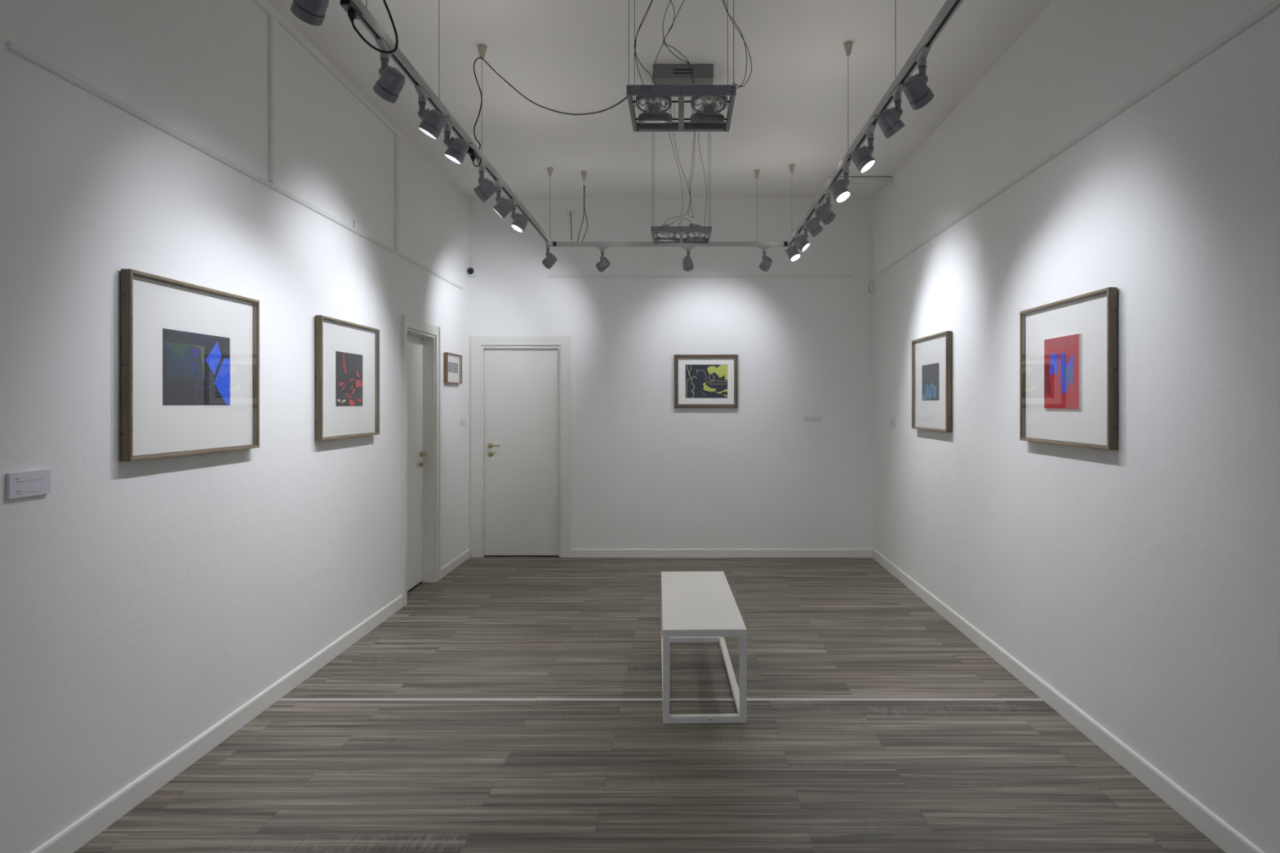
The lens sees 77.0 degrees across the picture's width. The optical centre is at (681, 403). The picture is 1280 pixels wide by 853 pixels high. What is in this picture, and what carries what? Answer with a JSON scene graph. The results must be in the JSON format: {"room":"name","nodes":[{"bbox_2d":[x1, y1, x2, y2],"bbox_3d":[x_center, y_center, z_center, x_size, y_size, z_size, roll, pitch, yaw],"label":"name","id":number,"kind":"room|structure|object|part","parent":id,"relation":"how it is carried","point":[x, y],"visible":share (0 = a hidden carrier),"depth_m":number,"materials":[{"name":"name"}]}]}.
{"room":"art gallery","nodes":[
{"label":"art gallery","id":0,"kind":"room"},
{"bbox_2d":[0,0,468,852],"bbox_3d":[-2.209,-0.254,1.285,0.220,3.607,13.571,0,0,0],"label":"wall","id":1,"kind":"structure","parent":0,"point":[144,603],"depth_m":3.38,"materials":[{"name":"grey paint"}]},
{"bbox_2d":[6,469,50,499],"bbox_3d":[-2.100,0.260,2.588,0.011,0.080,0.165,0,0,0],"label":"label card","id":2,"kind":"object","parent":1,"relation":"attached to","point":[28,483],"visible":1,"depth_m":2.58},
{"bbox_2d":[120,268,259,461],"bbox_3d":[-2.086,-0.142,3.476,0.044,0.722,0.932,0,0,0],"label":"framed picture","id":3,"kind":"object","parent":1,"relation":"attached to","point":[190,353],"visible":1,"depth_m":3.38,"materials":[{"name":"white paper"}]},
{"bbox_2d":[162,328,230,405],"bbox_3d":[-2.090,-0.146,3.481,0.003,0.311,0.487,0,0,0],"label":"artwork","id":4,"kind":"object","parent":3,"relation":"attached to","point":[196,366],"depth_m":3.45},
{"bbox_2d":[31,595,403,852],"bbox_3d":[-2.086,1.502,0.297,0.014,0.094,11.595,0,0,0],"label":"baseboard","id":5,"kind":"structure","parent":1,"relation":"attached to","point":[69,840],"depth_m":3.46,"materials":[{"name":"white paint"}]},
{"bbox_2d":[7,40,463,289],"bbox_3d":[-2.114,-1.118,5.170,0.010,0.026,5.320,0,0,0],"label":"trim","id":6,"kind":"structure","parent":1,"relation":"attached to","point":[20,51],"depth_m":3.37,"materials":[{"name":"white paint"}]},
{"bbox_2d":[252,0,273,18],"bbox_3d":[-2.106,-1.991,3.425,0.008,0.018,1.450,0,0,0],"label":"trim","id":7,"kind":"structure","parent":1,"relation":"attached to","point":[255,2],"depth_m":4.05,"materials":[{"name":"white paint"}]},
{"bbox_2d":[268,16,274,183],"bbox_3d":[-2.107,-1.557,4.133,0.014,0.846,0.035,0,0,0],"label":"trim","id":8,"kind":"structure","parent":1,"relation":"attached to","point":[271,21],"depth_m":4.12,"materials":[{"name":"white paint"}]},
{"bbox_2d":[279,21,397,134],"bbox_3d":[-2.116,-2.000,5.110,0.006,0.016,1.780,0,0,0],"label":"trim","id":9,"kind":"structure","parent":1,"relation":"attached to","point":[281,24],"depth_m":4.87,"materials":[{"name":"white paint"}]},
{"bbox_2d":[315,315,379,440],"bbox_3d":[-2.095,-0.145,5.084,0.044,0.724,0.901,0,0,0],"label":"framed picture","id":10,"kind":"object","parent":1,"relation":"attached to","point":[347,353],"visible":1,"depth_m":5.02,"materials":[{"name":"white paper"}]},
{"bbox_2d":[335,351,363,406],"bbox_3d":[-2.098,-0.148,5.090,0.003,0.336,0.419,0,0,0],"label":"artwork","id":11,"kind":"object","parent":10,"relation":"attached to","point":[348,366],"depth_m":5.08},
{"bbox_2d":[394,133,399,251],"bbox_3d":[-2.115,-1.562,5.978,0.018,0.856,0.065,0,0,0],"label":"trim","id":12,"kind":"structure","parent":1,"relation":"attached to","point":[396,136],"depth_m":5.96,"materials":[{"name":"white paint"}]},
{"bbox_2d":[401,315,440,607],"bbox_3d":[-2.196,0.442,6.570,0.184,2.216,0.936,0,0,0],"label":"door","id":13,"kind":"structure","parent":1,"relation":"in","point":[420,351],"depth_m":6.86,"materials":[{"name":"beige laminate"}]},
{"bbox_3d":[-2.198,0.435,6.831,0.061,0.052,0.132,0,0,0],"label":"handle","id":14,"kind":"part","parent":13,"relation":"part of","materials":[{"name":"gold metal"}]},
{"bbox_2d":[444,351,462,383],"bbox_3d":[-2.112,-0.319,7.448,0.035,0.274,0.485,0,0,0],"label":"framed picture","id":15,"kind":"object","parent":1,"relation":"attached to","point":[452,362],"visible":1,"depth_m":7.46,"materials":[{"name":"brown wood"}]},
{"bbox_2d":[448,361,457,373],"bbox_3d":[-2.120,-0.329,7.466,0.002,0.093,0.340,0,0,0],"label":"artwork","id":16,"kind":"object","parent":15,"relation":"attached to","point":[452,367],"depth_m":7.45},
{"bbox_2d":[440,548,470,578],"bbox_3d":[-2.126,1.507,7.558,0.014,0.084,1.025,0,0,0],"label":"baseboard","id":17,"kind":"structure","parent":1,"relation":"attached to","point":[450,566],"depth_m":7.53,"materials":[{"name":"white paint"}]},
{"bbox_2d":[460,419,466,424],"bbox_3d":[-2.129,0.185,7.850,0.010,0.042,0.150,0,0,0],"label":"label card","id":18,"kind":"object","parent":1,"relation":"attached to","point":[462,421],"visible":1,"depth_m":7.83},
{"bbox_2d":[74,556,1226,852],"bbox_3d":[-0.150,1.600,1.285,4.700,0.100,13.970,0,0,0],"label":"floor","id":19,"kind":"structure","parent":0,"point":[300,776],"depth_m":3.64,"materials":[{"name":"grey wood"}]},
{"bbox_2d":[277,698,1044,701],"bbox_3d":[-0.107,1.548,4.192,3.983,0.003,0.034,0,0,0],"label":"trim","id":20,"kind":"structure","parent":19,"relation":"on","point":[279,700],"depth_m":4.19,"materials":[{"name":"metal"}]},
{"bbox_2d":[661,571,746,724],"bbox_3d":[0.093,1.323,4.554,0.406,0.454,1.343,0,0,-2],"label":"bench","id":21,"kind":"object","parent":19,"relation":"on","point":[697,606],"visible":1,"depth_m":4.17,"materials":[{"name":"white paint"}]},
{"bbox_3d":[-0.113,1.340,5.203,0.033,0.419,0.034,0,0,-2],"label":"leg","id":22,"kind":"part","parent":21,"relation":"part of","materials":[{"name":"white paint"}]},
{"bbox_3d":[-0.092,1.533,4.549,0.033,0.034,1.275,0,0,-2],"label":"rail","id":23,"kind":"part","parent":21,"relation":"part of","materials":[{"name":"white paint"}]},
{"bbox_3d":[-0.072,1.340,3.895,0.033,0.419,0.034,0,0,-2],"label":"leg","id":24,"kind":"part","parent":21,"relation":"part of","materials":[{"name":"white paint"}]},
{"bbox_3d":[0.073,1.533,5.209,0.338,0.034,0.034,0,0,-2],"label":"rail","id":25,"kind":"part","parent":21,"relation":"part of","materials":[{"name":"white metal"}]},
{"bbox_3d":[0.093,1.100,4.555,0.406,0.008,1.342,0,0,-2],"label":"seat","id":26,"kind":"part","parent":21,"relation":"part of","materials":[{"name":"white paint"}]},
{"bbox_3d":[0.114,1.533,3.900,0.338,0.034,0.034,0,0,-2],"label":"rail","id":27,"kind":"part","parent":21,"relation":"part of","materials":[{"name":"white paint"}]},
{"bbox_3d":[0.279,1.533,4.560,0.033,0.034,1.275,0,0,-2],"label":"rail","id":28,"kind":"part","parent":21,"relation":"part of","materials":[{"name":"white paint"}]},
{"bbox_3d":[0.300,1.340,3.906,0.033,0.419,0.034,0,0,-2],"label":"leg","id":29,"kind":"part","parent":21,"relation":"part of","materials":[{"name":"white paint"}]},
{"bbox_2d":[267,0,1053,198],"bbox_3d":[-0.150,-2.107,1.285,4.700,0.100,13.970,0,0,0],"label":"ceiling","id":30,"kind":"structure","parent":0,"point":[804,102],"depth_m":5.03,"materials":[{"name":"white paint"}]},
{"bbox_2d":[476,44,486,152],"bbox_3d":[-1.148,-1.739,4.630,0.056,0.635,0.056,0,0,0],"label":"wire","id":31,"kind":"object","parent":30,"relation":"hanging from","point":[482,48],"visible":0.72,"depth_m":4.62,"materials":[{"name":"grey metal"}]},
{"bbox_2d":[476,44,486,58],"bbox_3d":[-1.148,-2.020,4.630,0.056,0.074,0.056,0,0,0],"label":"cup","id":32,"kind":"object","parent":31,"relation":"on","point":[482,48],"depth_m":4.61,"materials":[{"name":"beige plastic"}]},
{"bbox_2d":[546,167,553,176],"bbox_3d":[-1.148,-1.739,7.030,0.056,0.635,0.056,0,0,0],"label":"wire","id":33,"kind":"object","parent":30,"relation":"hanging from","point":[549,170],"visible":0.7,"depth_m":7.01,"materials":[{"name":"beige plastic"}]},
{"bbox_2d":[577,170,587,241],"bbox_3d":[-0.874,-1.740,7.132,0.091,0.634,0.072,0,0,0],"label":"wire","id":34,"kind":"object","parent":30,"relation":"hanging from","point":[584,173],"visible":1,"depth_m":7.13,"materials":[{"name":"beige plastic"}]},
{"bbox_2d":[580,170,586,180],"bbox_3d":[-0.865,-2.020,7.140,0.056,0.074,0.056,0,0,0],"label":"cup","id":35,"kind":"object","parent":34,"relation":"on","point":[584,173],"depth_m":7.12,"materials":[{"name":"beige plastic"}]},
{"bbox_2d":[351,0,964,246],"bbox_3d":[-0.097,-1.403,2.554,2.138,0.037,9.108,0,0,0],"label":"track","id":36,"kind":"object","parent":30,"relation":"hanging from","point":[949,7],"visible":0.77,"depth_m":3.92,"materials":[{"name":"grey metal"}]},
{"bbox_2d":[290,0,328,26],"bbox_3d":[-1.129,-1.271,2.464,0.128,0.228,0.136,0,0,0],"label":"track spotlight","id":37,"kind":"object","parent":36,"relation":"hanging from","point":[312,12],"visible":1,"depth_m":2.43,"materials":[{"name":"plastic"}]},
{"bbox_2d":[340,0,362,21],"bbox_3d":[-1.152,-1.361,2.800,0.040,0.056,0.110,0,0,0],"label":"connector","id":38,"kind":"object","parent":36,"relation":"attached to","point":[353,12],"visible":1,"depth_m":2.79,"materials":[{"name":"black plastic"}]},
{"bbox_2d":[373,38,404,102],"bbox_3d":[-1.118,-1.272,3.107,0.136,0.226,0.129,0,0,0],"label":"track spotlight","id":39,"kind":"object","parent":36,"relation":"hanging from","point":[388,86],"visible":0.98,"depth_m":3.07,"materials":[{"name":"plastic"}]},
{"bbox_3d":[-1.148,-1.308,3.110,0.034,0.044,0.033,0,0,0],"label":"stem","id":40,"kind":"part","parent":39,"relation":"part of","materials":[{"name":"grey metal"}]},
{"bbox_2d":[414,84,449,139],"bbox_3d":[-1.097,-1.278,3.560,0.140,0.212,0.124,0,0,0],"label":"track spotlight","id":41,"kind":"object","parent":36,"relation":"hanging from","point":[433,121],"visible":1,"depth_m":3.54,"materials":[{"name":"plastic"}]},
{"bbox_3d":[-1.148,-1.308,3.560,0.034,0.044,0.033,0,0,0],"label":"stem","id":42,"kind":"part","parent":41,"relation":"part of","materials":[{"name":"grey metal"}]},
{"bbox_3d":[-1.148,-1.403,2.520,0.035,0.036,9.040,0,0,0],"label":"track rail","id":43,"kind":"part","parent":36,"relation":"part of","materials":[{"name":"grey metal"}]},
{"bbox_2d":[443,116,472,164],"bbox_3d":[-1.097,-1.280,3.940,0.139,0.209,0.124,0,0,0],"label":"track spotlight","id":44,"kind":"object","parent":36,"relation":"hanging from","point":[457,148],"visible":1,"depth_m":3.92,"materials":[{"name":"plastic"}]},
{"bbox_3d":[-1.148,-1.308,3.940,0.034,0.044,0.033,0,0,0],"label":"stem","id":45,"kind":"part","parent":44,"relation":"part of","materials":[{"name":"grey metal"}]},
{"bbox_2d":[466,148,478,161],"bbox_3d":[-1.152,-1.361,4.430,0.040,0.056,0.110,0,0,0],"label":"connector","id":46,"kind":"object","parent":36,"relation":"attached to","point":[473,155],"visible":0.95,"depth_m":4.42,"materials":[{"name":"black plastic"}]},
{"bbox_2d":[473,159,499,202],"bbox_3d":[-1.131,-1.270,4.621,0.125,0.229,0.134,0,0,-37],"label":"track spotlight","id":47,"kind":"object","parent":36,"relation":"hanging from","point":[486,188],"visible":0.98,"depth_m":4.59,"materials":[{"name":"plastic"}]},
{"bbox_3d":[-1.148,-1.308,4.620,0.034,0.044,0.033,0,0,0],"label":"stem","id":48,"kind":"part","parent":47,"relation":"part of","materials":[{"name":"grey metal"}]},
{"bbox_2d":[493,180,516,218],"bbox_3d":[-1.110,-1.271,5.050,0.148,0.226,0.124,0,0,0],"label":"track spotlight","id":49,"kind":"object","parent":36,"relation":"hanging from","point":[504,206],"visible":0.98,"depth_m":5.03,"materials":[{"name":"plastic"}]},
{"bbox_3d":[-1.148,-1.308,5.050,0.034,0.044,0.033,0,0,0],"label":"stem","id":50,"kind":"part","parent":49,"relation":"part of","materials":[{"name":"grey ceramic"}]},
{"bbox_2d":[509,198,530,232],"bbox_3d":[-1.103,-1.278,5.503,0.130,0.212,0.130,0,0,0],"label":"track spotlight","id":51,"kind":"object","parent":36,"relation":"hanging from","point":[521,220],"visible":0.96,"depth_m":5.49,"materials":[{"name":"plastic"}]},
{"bbox_3d":[-1.148,-1.308,5.500,0.034,0.044,0.033,0,0,0],"label":"stem","id":52,"kind":"part","parent":51,"relation":"part of","materials":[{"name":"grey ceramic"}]},
{"bbox_2d":[542,240,557,268],"bbox_3d":[-1.128,-1.270,6.919,0.138,0.229,0.126,0,0,0],"label":"track spotlight","id":53,"kind":"object","parent":36,"relation":"hanging from","point":[550,260],"visible":1,"depth_m":6.88,"materials":[{"name":"plastic"}]},
{"bbox_2d":[595,245,610,272],"bbox_3d":[-0.681,-1.270,7.082,0.154,0.229,0.095,0,0,33],"label":"track spotlight","id":54,"kind":"object","parent":36,"relation":"hanging from","point":[604,263],"visible":1,"depth_m":7.06,"materials":[{"name":"plastic"}]},
{"bbox_3d":[-0.097,-1.403,7.090,2.002,0.036,0.035,0,0,0],"label":"track rail","id":55,"kind":"part","parent":36,"relation":"part of","materials":[{"name":"grey metal"}]},
{"bbox_2d":[681,245,695,271],"bbox_3d":[0.063,-1.271,7.054,0.124,0.227,0.146,0,0,0],"label":"track spotlight","id":56,"kind":"object","parent":36,"relation":"hanging from","point":[687,263],"visible":1,"depth_m":7.05,"materials":[{"name":"plastic"}]},
{"bbox_2d":[757,245,772,271],"bbox_3d":[0.735,-1.271,7.062,0.125,0.228,0.140,0,0,0],"label":"track spotlight","id":57,"kind":"object","parent":36,"relation":"hanging from","point":[766,264],"visible":1,"depth_m":7.05,"materials":[{"name":"plastic"}]},
{"bbox_2d":[785,232,800,262],"bbox_3d":[0.923,-1.276,6.609,0.121,0.216,0.142,0,0,0],"label":"track spotlight","id":58,"kind":"object","parent":36,"relation":"hanging from","point":[793,255],"visible":0.8,"depth_m":6.60,"materials":[{"name":"plastic"}]},
{"bbox_2d":[791,220,810,252],"bbox_3d":[0.919,-1.272,6.160,0.143,0.226,0.124,0,0,0],"label":"track spotlight","id":59,"kind":"object","parent":36,"relation":"hanging from","point":[801,242],"visible":0.96,"depth_m":6.14,"materials":[{"name":"plastic"}]},
{"bbox_2d":[803,203,822,237],"bbox_3d":[0.919,-1.272,5.620,0.143,0.226,0.124,0,0,0],"label":"track spotlight","id":60,"kind":"object","parent":36,"relation":"hanging from","point":[812,225],"visible":0.91,"depth_m":5.58,"materials":[{"name":"plastic"}]},
{"bbox_2d":[815,187,835,225],"bbox_3d":[0.932,-1.270,5.218,0.137,0.229,0.128,0,0,0],"label":"track spotlight","id":61,"kind":"object","parent":36,"relation":"hanging from","point":[824,212],"visible":0.98,"depth_m":5.18,"materials":[{"name":"plastic"}]},
{"bbox_3d":[0.954,-1.308,5.220,0.034,0.044,0.033,0,0,0],"label":"stem","id":62,"kind":"part","parent":61,"relation":"part of","materials":[{"name":"grey metal"}]},
{"bbox_2d":[827,160,850,203],"bbox_3d":[0.923,-1.276,4.660,0.120,0.216,0.143,0,0,0],"label":"track spotlight","id":63,"kind":"object","parent":36,"relation":"hanging from","point":[838,188],"visible":1,"depth_m":4.64,"materials":[{"name":"plastic"}]},
{"bbox_3d":[0.954,-1.308,4.650,0.034,0.044,0.033,0,0,0],"label":"stem","id":64,"kind":"part","parent":63,"relation":"part of","materials":[{"name":"grey metal"}]},
{"bbox_2d":[846,124,875,173],"bbox_3d":[0.912,-1.275,4.050,0.138,0.219,0.124,0,0,0],"label":"track spotlight","id":65,"kind":"object","parent":36,"relation":"hanging from","point":[861,157],"visible":1,"depth_m":4.04,"materials":[{"name":"plastic"}]},
{"bbox_3d":[0.954,-1.308,4.050,0.034,0.044,0.033,0,0,0],"label":"stem","id":66,"kind":"part","parent":65,"relation":"part of","materials":[{"name":"grey metal"}]},
{"bbox_3d":[0.954,-1.403,2.520,0.035,0.036,9.040,0,0,0],"label":"track rail","id":67,"kind":"part","parent":36,"relation":"part of","materials":[{"name":"grey metal"}]},
{"bbox_2d":[873,83,905,138],"bbox_3d":[0.911,-1.274,3.540,0.143,0.221,0.124,0,0,0],"label":"track spotlight","id":68,"kind":"object","parent":36,"relation":"hanging from","point":[888,120],"visible":1,"depth_m":3.50,"materials":[{"name":"plastic"}]},
{"bbox_3d":[0.954,-1.308,3.540,0.034,0.044,0.033,0,0,0],"label":"stem","id":69,"kind":"part","parent":68,"relation":"part of","materials":[{"name":"grey metal"}]},
{"bbox_2d":[902,46,933,110],"bbox_3d":[0.928,-1.271,3.177,0.136,0.227,0.130,0,0,0],"label":"track spotlight","id":70,"kind":"object","parent":36,"relation":"hanging from","point":[916,90],"visible":1,"depth_m":3.14,"materials":[{"name":"plastic"}]},
{"bbox_3d":[0.954,-1.308,3.180,0.034,0.044,0.033,0,0,0],"label":"stem","id":71,"kind":"part","parent":70,"relation":"part of","materials":[{"name":"grey metal"}]},
{"bbox_2d":[650,107,711,244],"bbox_3d":[0.000,-1.589,5.425,0.404,0.936,0.611,0,0,0],"label":"light","id":72,"kind":"object","parent":30,"relation":"hanging from","point":[665,233],"visible":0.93,"depth_m":5.48,"materials":[{"name":"grey paint"}]},
{"bbox_3d":[-0.059,-1.591,5.318,0.139,0.760,0.397,0,0,0],"label":"supply cord","id":73,"kind":"part","parent":72,"relation":"part of","materials":[{"name":"grey metal"}]},
{"bbox_3d":[-0.018,-1.589,5.318,0.171,0.764,0.397,0,0,0],"label":"supply cord","id":74,"kind":"part","parent":72,"relation":"part of","materials":[{"name":"grey metal"}]},
{"bbox_3d":[0.000,-1.154,5.530,0.404,0.038,0.400,0,0,0],"label":"frame","id":75,"kind":"part","parent":72,"relation":"part of","materials":[{"name":"grey paint"}]},
{"bbox_3d":[0.068,-1.619,5.318,0.048,0.702,0.397,0,0,0],"label":"supply cord","id":76,"kind":"part","parent":72,"relation":"part of","materials":[{"name":"grey metal"}]},
{"bbox_3d":[0.077,-1.622,5.318,0.035,0.697,0.397,0,0,0],"label":"supply cord","id":77,"kind":"part","parent":72,"relation":"part of","materials":[{"name":"grey metal"}]},
{"bbox_3d":[0.128,-1.591,5.316,0.059,0.759,0.397,0,0,5],"label":"supply cord","id":78,"kind":"part","parent":72,"relation":"part of","materials":[{"name":"grey metal"}]},
{"bbox_2d":[653,63,713,96],"bbox_3d":[0.013,-2.014,5.019,0.366,0.086,0.301,0,0,0],"label":"ceiling canopy","id":79,"kind":"object","parent":30,"relation":"attached to","point":[664,73],"visible":0.74,"depth_m":4.87,"materials":[{"name":"grey metal"}]},
{"bbox_2d":[626,0,751,131],"bbox_3d":[0.035,-1.585,2.985,0.475,0.943,0.750,0,0,0],"label":"light","id":80,"kind":"object","parent":30,"relation":"hanging from","point":[707,101],"visible":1,"depth_m":3.10,"materials":[{"name":"grey paint"}]},
{"bbox_2d":[472,57,627,166],"bbox_3d":[-0.674,-1.589,3.869,0.130,0.807,1.849,0,0,-35],"label":"power cable","id":81,"kind":"object","parent":80,"relation":"on","point":[503,78],"visible":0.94,"depth_m":4.30,"materials":[{"name":"black plastic"}]},
{"bbox_3d":[-0.122,-1.595,2.858,0.117,0.750,0.497,0,0,0],"label":"supply cord","id":82,"kind":"part","parent":80,"relation":"part of","materials":[{"name":"grey metal"}]},
{"bbox_3d":[-0.121,-1.601,2.858,0.117,0.739,0.497,0,0,0],"label":"supply cord","id":83,"kind":"part","parent":80,"relation":"part of","materials":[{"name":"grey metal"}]},
{"bbox_3d":[-0.058,-1.601,2.858,0.111,0.739,0.497,0,0,0],"label":"supply cord","id":84,"kind":"part","parent":80,"relation":"part of","materials":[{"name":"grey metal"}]},
{"bbox_3d":[-0.014,-1.601,2.858,0.124,0.739,0.497,0,0,0],"label":"supply cord","id":85,"kind":"part","parent":80,"relation":"part of","materials":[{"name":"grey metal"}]},
{"bbox_3d":[-0.006,-1.604,2.858,0.123,0.734,0.497,0,0,0],"label":"supply cord","id":86,"kind":"part","parent":80,"relation":"part of","materials":[{"name":"grey metal"}]},
{"bbox_3d":[0.000,-1.154,3.160,0.404,0.038,0.400,0,0,0],"label":"frame","id":87,"kind":"part","parent":80,"relation":"part of","materials":[{"name":"grey paint"}]},
{"bbox_3d":[0.110,-1.589,2.876,0.127,0.762,0.520,0,0,19],"label":"supply cord","id":88,"kind":"part","parent":80,"relation":"part of","materials":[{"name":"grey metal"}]},
{"bbox_3d":[0.117,-1.595,2.879,0.136,0.751,0.526,0,0,21],"label":"supply cord","id":89,"kind":"part","parent":80,"relation":"part of","materials":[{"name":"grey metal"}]},
{"bbox_2d":[753,168,759,241],"bbox_3d":[0.667,-1.739,7.090,0.056,0.635,0.056,0,0,0],"label":"wire","id":90,"kind":"object","parent":30,"relation":"hanging from","point":[757,171],"visible":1,"depth_m":7.08,"materials":[{"name":"beige plastic"}]},
{"bbox_2d":[788,164,795,173],"bbox_3d":[0.954,-1.739,6.930,0.056,0.635,0.056,0,0,0],"label":"wire","id":91,"kind":"object","parent":30,"relation":"hanging from","point":[791,166],"visible":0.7,"depth_m":6.91,"materials":[{"name":"beige plastic"}]},
{"bbox_2d":[843,40,853,56],"bbox_3d":[0.954,-1.739,4.590,0.056,0.635,0.056,0,0,0],"label":"ceiling mount","id":92,"kind":"object","parent":30,"relation":"hanging from","point":[847,45],"visible":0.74,"depth_m":4.57,"materials":[{"name":"beige plastic"}]},
{"bbox_2d":[894,0,895,78],"bbox_3d":[0.954,-1.739,3.580,0.056,0.635,0.056,0,0,0],"label":"wire","id":93,"kind":"object","parent":30,"relation":"hanging from","point":[895,0],"visible":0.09,"depth_m":3.58,"materials":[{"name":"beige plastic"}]},
{"bbox_3d":[-1.148,-1.739,2.930,0.056,0.635,0.056,0,0,0],"label":"wire","id":94,"kind":"object","parent":30,"relation":"hanging from","visible":0},
{"bbox_2d":[351,0,398,53],"bbox_3d":[-1.088,-1.619,2.865,0.128,0.733,0.139,0,0,0],"label":"power cable","id":95,"kind":"object","parent":94,"relation":"hanging from","point":[394,50],"visible":1,"depth_m":2.89,"materials":[{"name":"black plastic"}]},
{"bbox_2d":[468,198,872,557],"bbox_3d":[-0.100,-0.254,8.180,4.600,3.607,0.220,0,0,0],"label":"wall","id":96,"kind":"structure","parent":0,"point":[646,472],"depth_m":8.07,"materials":[{"name":"white paint"}]},
{"bbox_2d":[466,256,476,277],"bbox_3d":[-2.102,-1.367,8.021,0.120,0.215,0.098,0,0,0],"label":"security camera","id":97,"kind":"object","parent":96,"relation":"attached to","point":[471,271],"visible":0.95,"depth_m":7.99,"materials":[{"name":"white plastic"}]},
{"bbox_2d":[471,336,570,557],"bbox_3d":[-1.607,0.439,8.109,1.001,2.220,0.122,0,0,0],"label":"door","id":98,"kind":"structure","parent":96,"relation":"in","point":[521,385],"depth_m":8.11,"materials":[{"name":"beige laminate"}]},
{"bbox_3d":[-1.884,0.428,8.079,0.132,0.052,0.061,0,0,0],"label":"handle","id":99,"kind":"part","parent":98,"relation":"part of","materials":[{"name":"gold metal"}]},
{"bbox_2d":[566,209,575,240],"bbox_3d":[-1.107,-1.774,8.017,0.084,0.324,0.104,0,0,0],"label":"junction box","id":100,"kind":"object","parent":96,"relation":"attached to","point":[570,212],"visible":1,"depth_m":8.03,"materials":[{"name":"grey metal"}]},
{"bbox_2d":[547,275,851,277],"bbox_3d":[0.182,-1.272,8.065,3.050,0.028,0.010,0,0,0],"label":"trim","id":101,"kind":"structure","parent":96,"relation":"attached to","point":[548,276],"depth_m":8.06,"materials":[{"name":"white paint"}]},
{"bbox_2d":[674,354,737,408],"bbox_3d":[0.249,-0.218,8.047,0.636,0.535,0.040,0,0,0],"label":"framed picture","id":102,"kind":"object","parent":96,"relation":"attached to","point":[700,380],"visible":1,"depth_m":8.05,"materials":[{"name":"wood"}]},
{"bbox_2d":[685,364,727,398],"bbox_3d":[0.254,-0.218,8.052,0.424,0.336,0.002,0,0,0],"label":"artwork","id":103,"kind":"object","parent":102,"relation":"attached to","point":[702,381],"depth_m":8.05,"materials":[{"name":"paper"}]},
{"bbox_2d":[570,548,871,557],"bbox_3d":[0.402,1.507,8.063,3.016,0.084,0.014,0,0,0],"label":"baseboard","id":104,"kind":"structure","parent":96,"relation":"attached to","point":[575,553],"depth_m":8.06,"materials":[{"name":"white paint"}]},
{"bbox_2d":[803,416,822,421],"bbox_3d":[1.321,0.159,8.066,0.185,0.045,0.008,0,0,0],"label":"label card","id":105,"kind":"object","parent":96,"relation":"attached to","point":[805,418],"visible":1,"depth_m":8.06,"materials":[{"name":"white paper"}]},
{"bbox_2d":[872,0,1279,852],"bbox_3d":[1.991,-0.254,1.285,0.220,3.607,13.572,0,0,0],"label":"wall","id":106,"kind":"structure","parent":0,"point":[1139,580],"depth_m":3.49,"materials":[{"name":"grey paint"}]},
{"bbox_2d":[815,176,893,198],"bbox_3d":[1.627,-2.012,7.672,0.583,0.090,0.794,0,0,0],"label":"trim","id":107,"kind":"structure","parent":106,"relation":"attached to","point":[888,180],"depth_m":7.29,"materials":[{"name":"paint"}]},
{"bbox_2d":[868,280,874,292],"bbox_3d":[1.902,-1.168,8.035,0.044,0.106,0.068,0,0,0],"label":"sensor","id":108,"kind":"object","parent":106,"relation":"attached to","point":[871,283],"visible":1,"depth_m":8.02,"materials":[{"name":"white plastic"}]},
{"bbox_2d":[889,418,895,426],"bbox_3d":[1.914,0.179,7.278,0.010,0.074,0.160,0,0,0],"label":"label card","id":109,"kind":"object","parent":106,"relation":"attached to","point":[892,421],"visible":1,"depth_m":7.26,"materials":[{"name":"white paper"}]},
{"bbox_2d":[911,330,951,432],"bbox_3d":[1.888,-0.150,6.087,0.043,0.715,0.872,0,0,0],"label":"framed picture","id":110,"kind":"object","parent":106,"relation":"attached to","point":[931,355],"visible":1,"depth_m":6.03,"materials":[{"name":"white paper"}]},
{"bbox_2d":[921,363,938,400],"bbox_3d":[1.892,-0.157,6.106,0.002,0.276,0.428,0,0,0],"label":"artwork","id":111,"kind":"object","parent":110,"relation":"attached to","point":[930,373],"depth_m":6.10},
{"bbox_2d":[1019,287,1117,449],"bbox_3d":[1.874,-0.149,3.942,0.043,0.706,0.928,0,0,0],"label":"framed picture","id":112,"kind":"object","parent":106,"relation":"attached to","point":[1068,347],"visible":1,"depth_m":3.87,"materials":[{"name":"white paper"}]},
{"bbox_2d":[1044,333,1081,408],"bbox_3d":[1.873,-0.149,3.954,0.011,0.354,0.369,0,0,0],"label":"artwork","id":113,"kind":"object","parent":112,"relation":"attached to","point":[1062,352],"depth_m":3.93,"materials":[{"name":"red paper"}]},
{"bbox_2d":[871,547,1265,852],"bbox_3d":[1.874,1.502,1.285,0.014,0.094,13.570,0,0,0],"label":"baseboard","id":114,"kind":"structure","parent":106,"relation":"attached to","point":[1217,830],"depth_m":3.59,"materials":[{"name":"white paint"}]},
{"bbox_2d":[878,0,1279,274],"bbox_3d":[1.887,-1.263,3.150,0.010,0.026,9.300,0,0,0],"label":"trim","id":115,"kind":"structure","parent":106,"relation":"attached to","point":[1275,4],"depth_m":3.38,"materials":[{"name":"white paint"}]}
]}

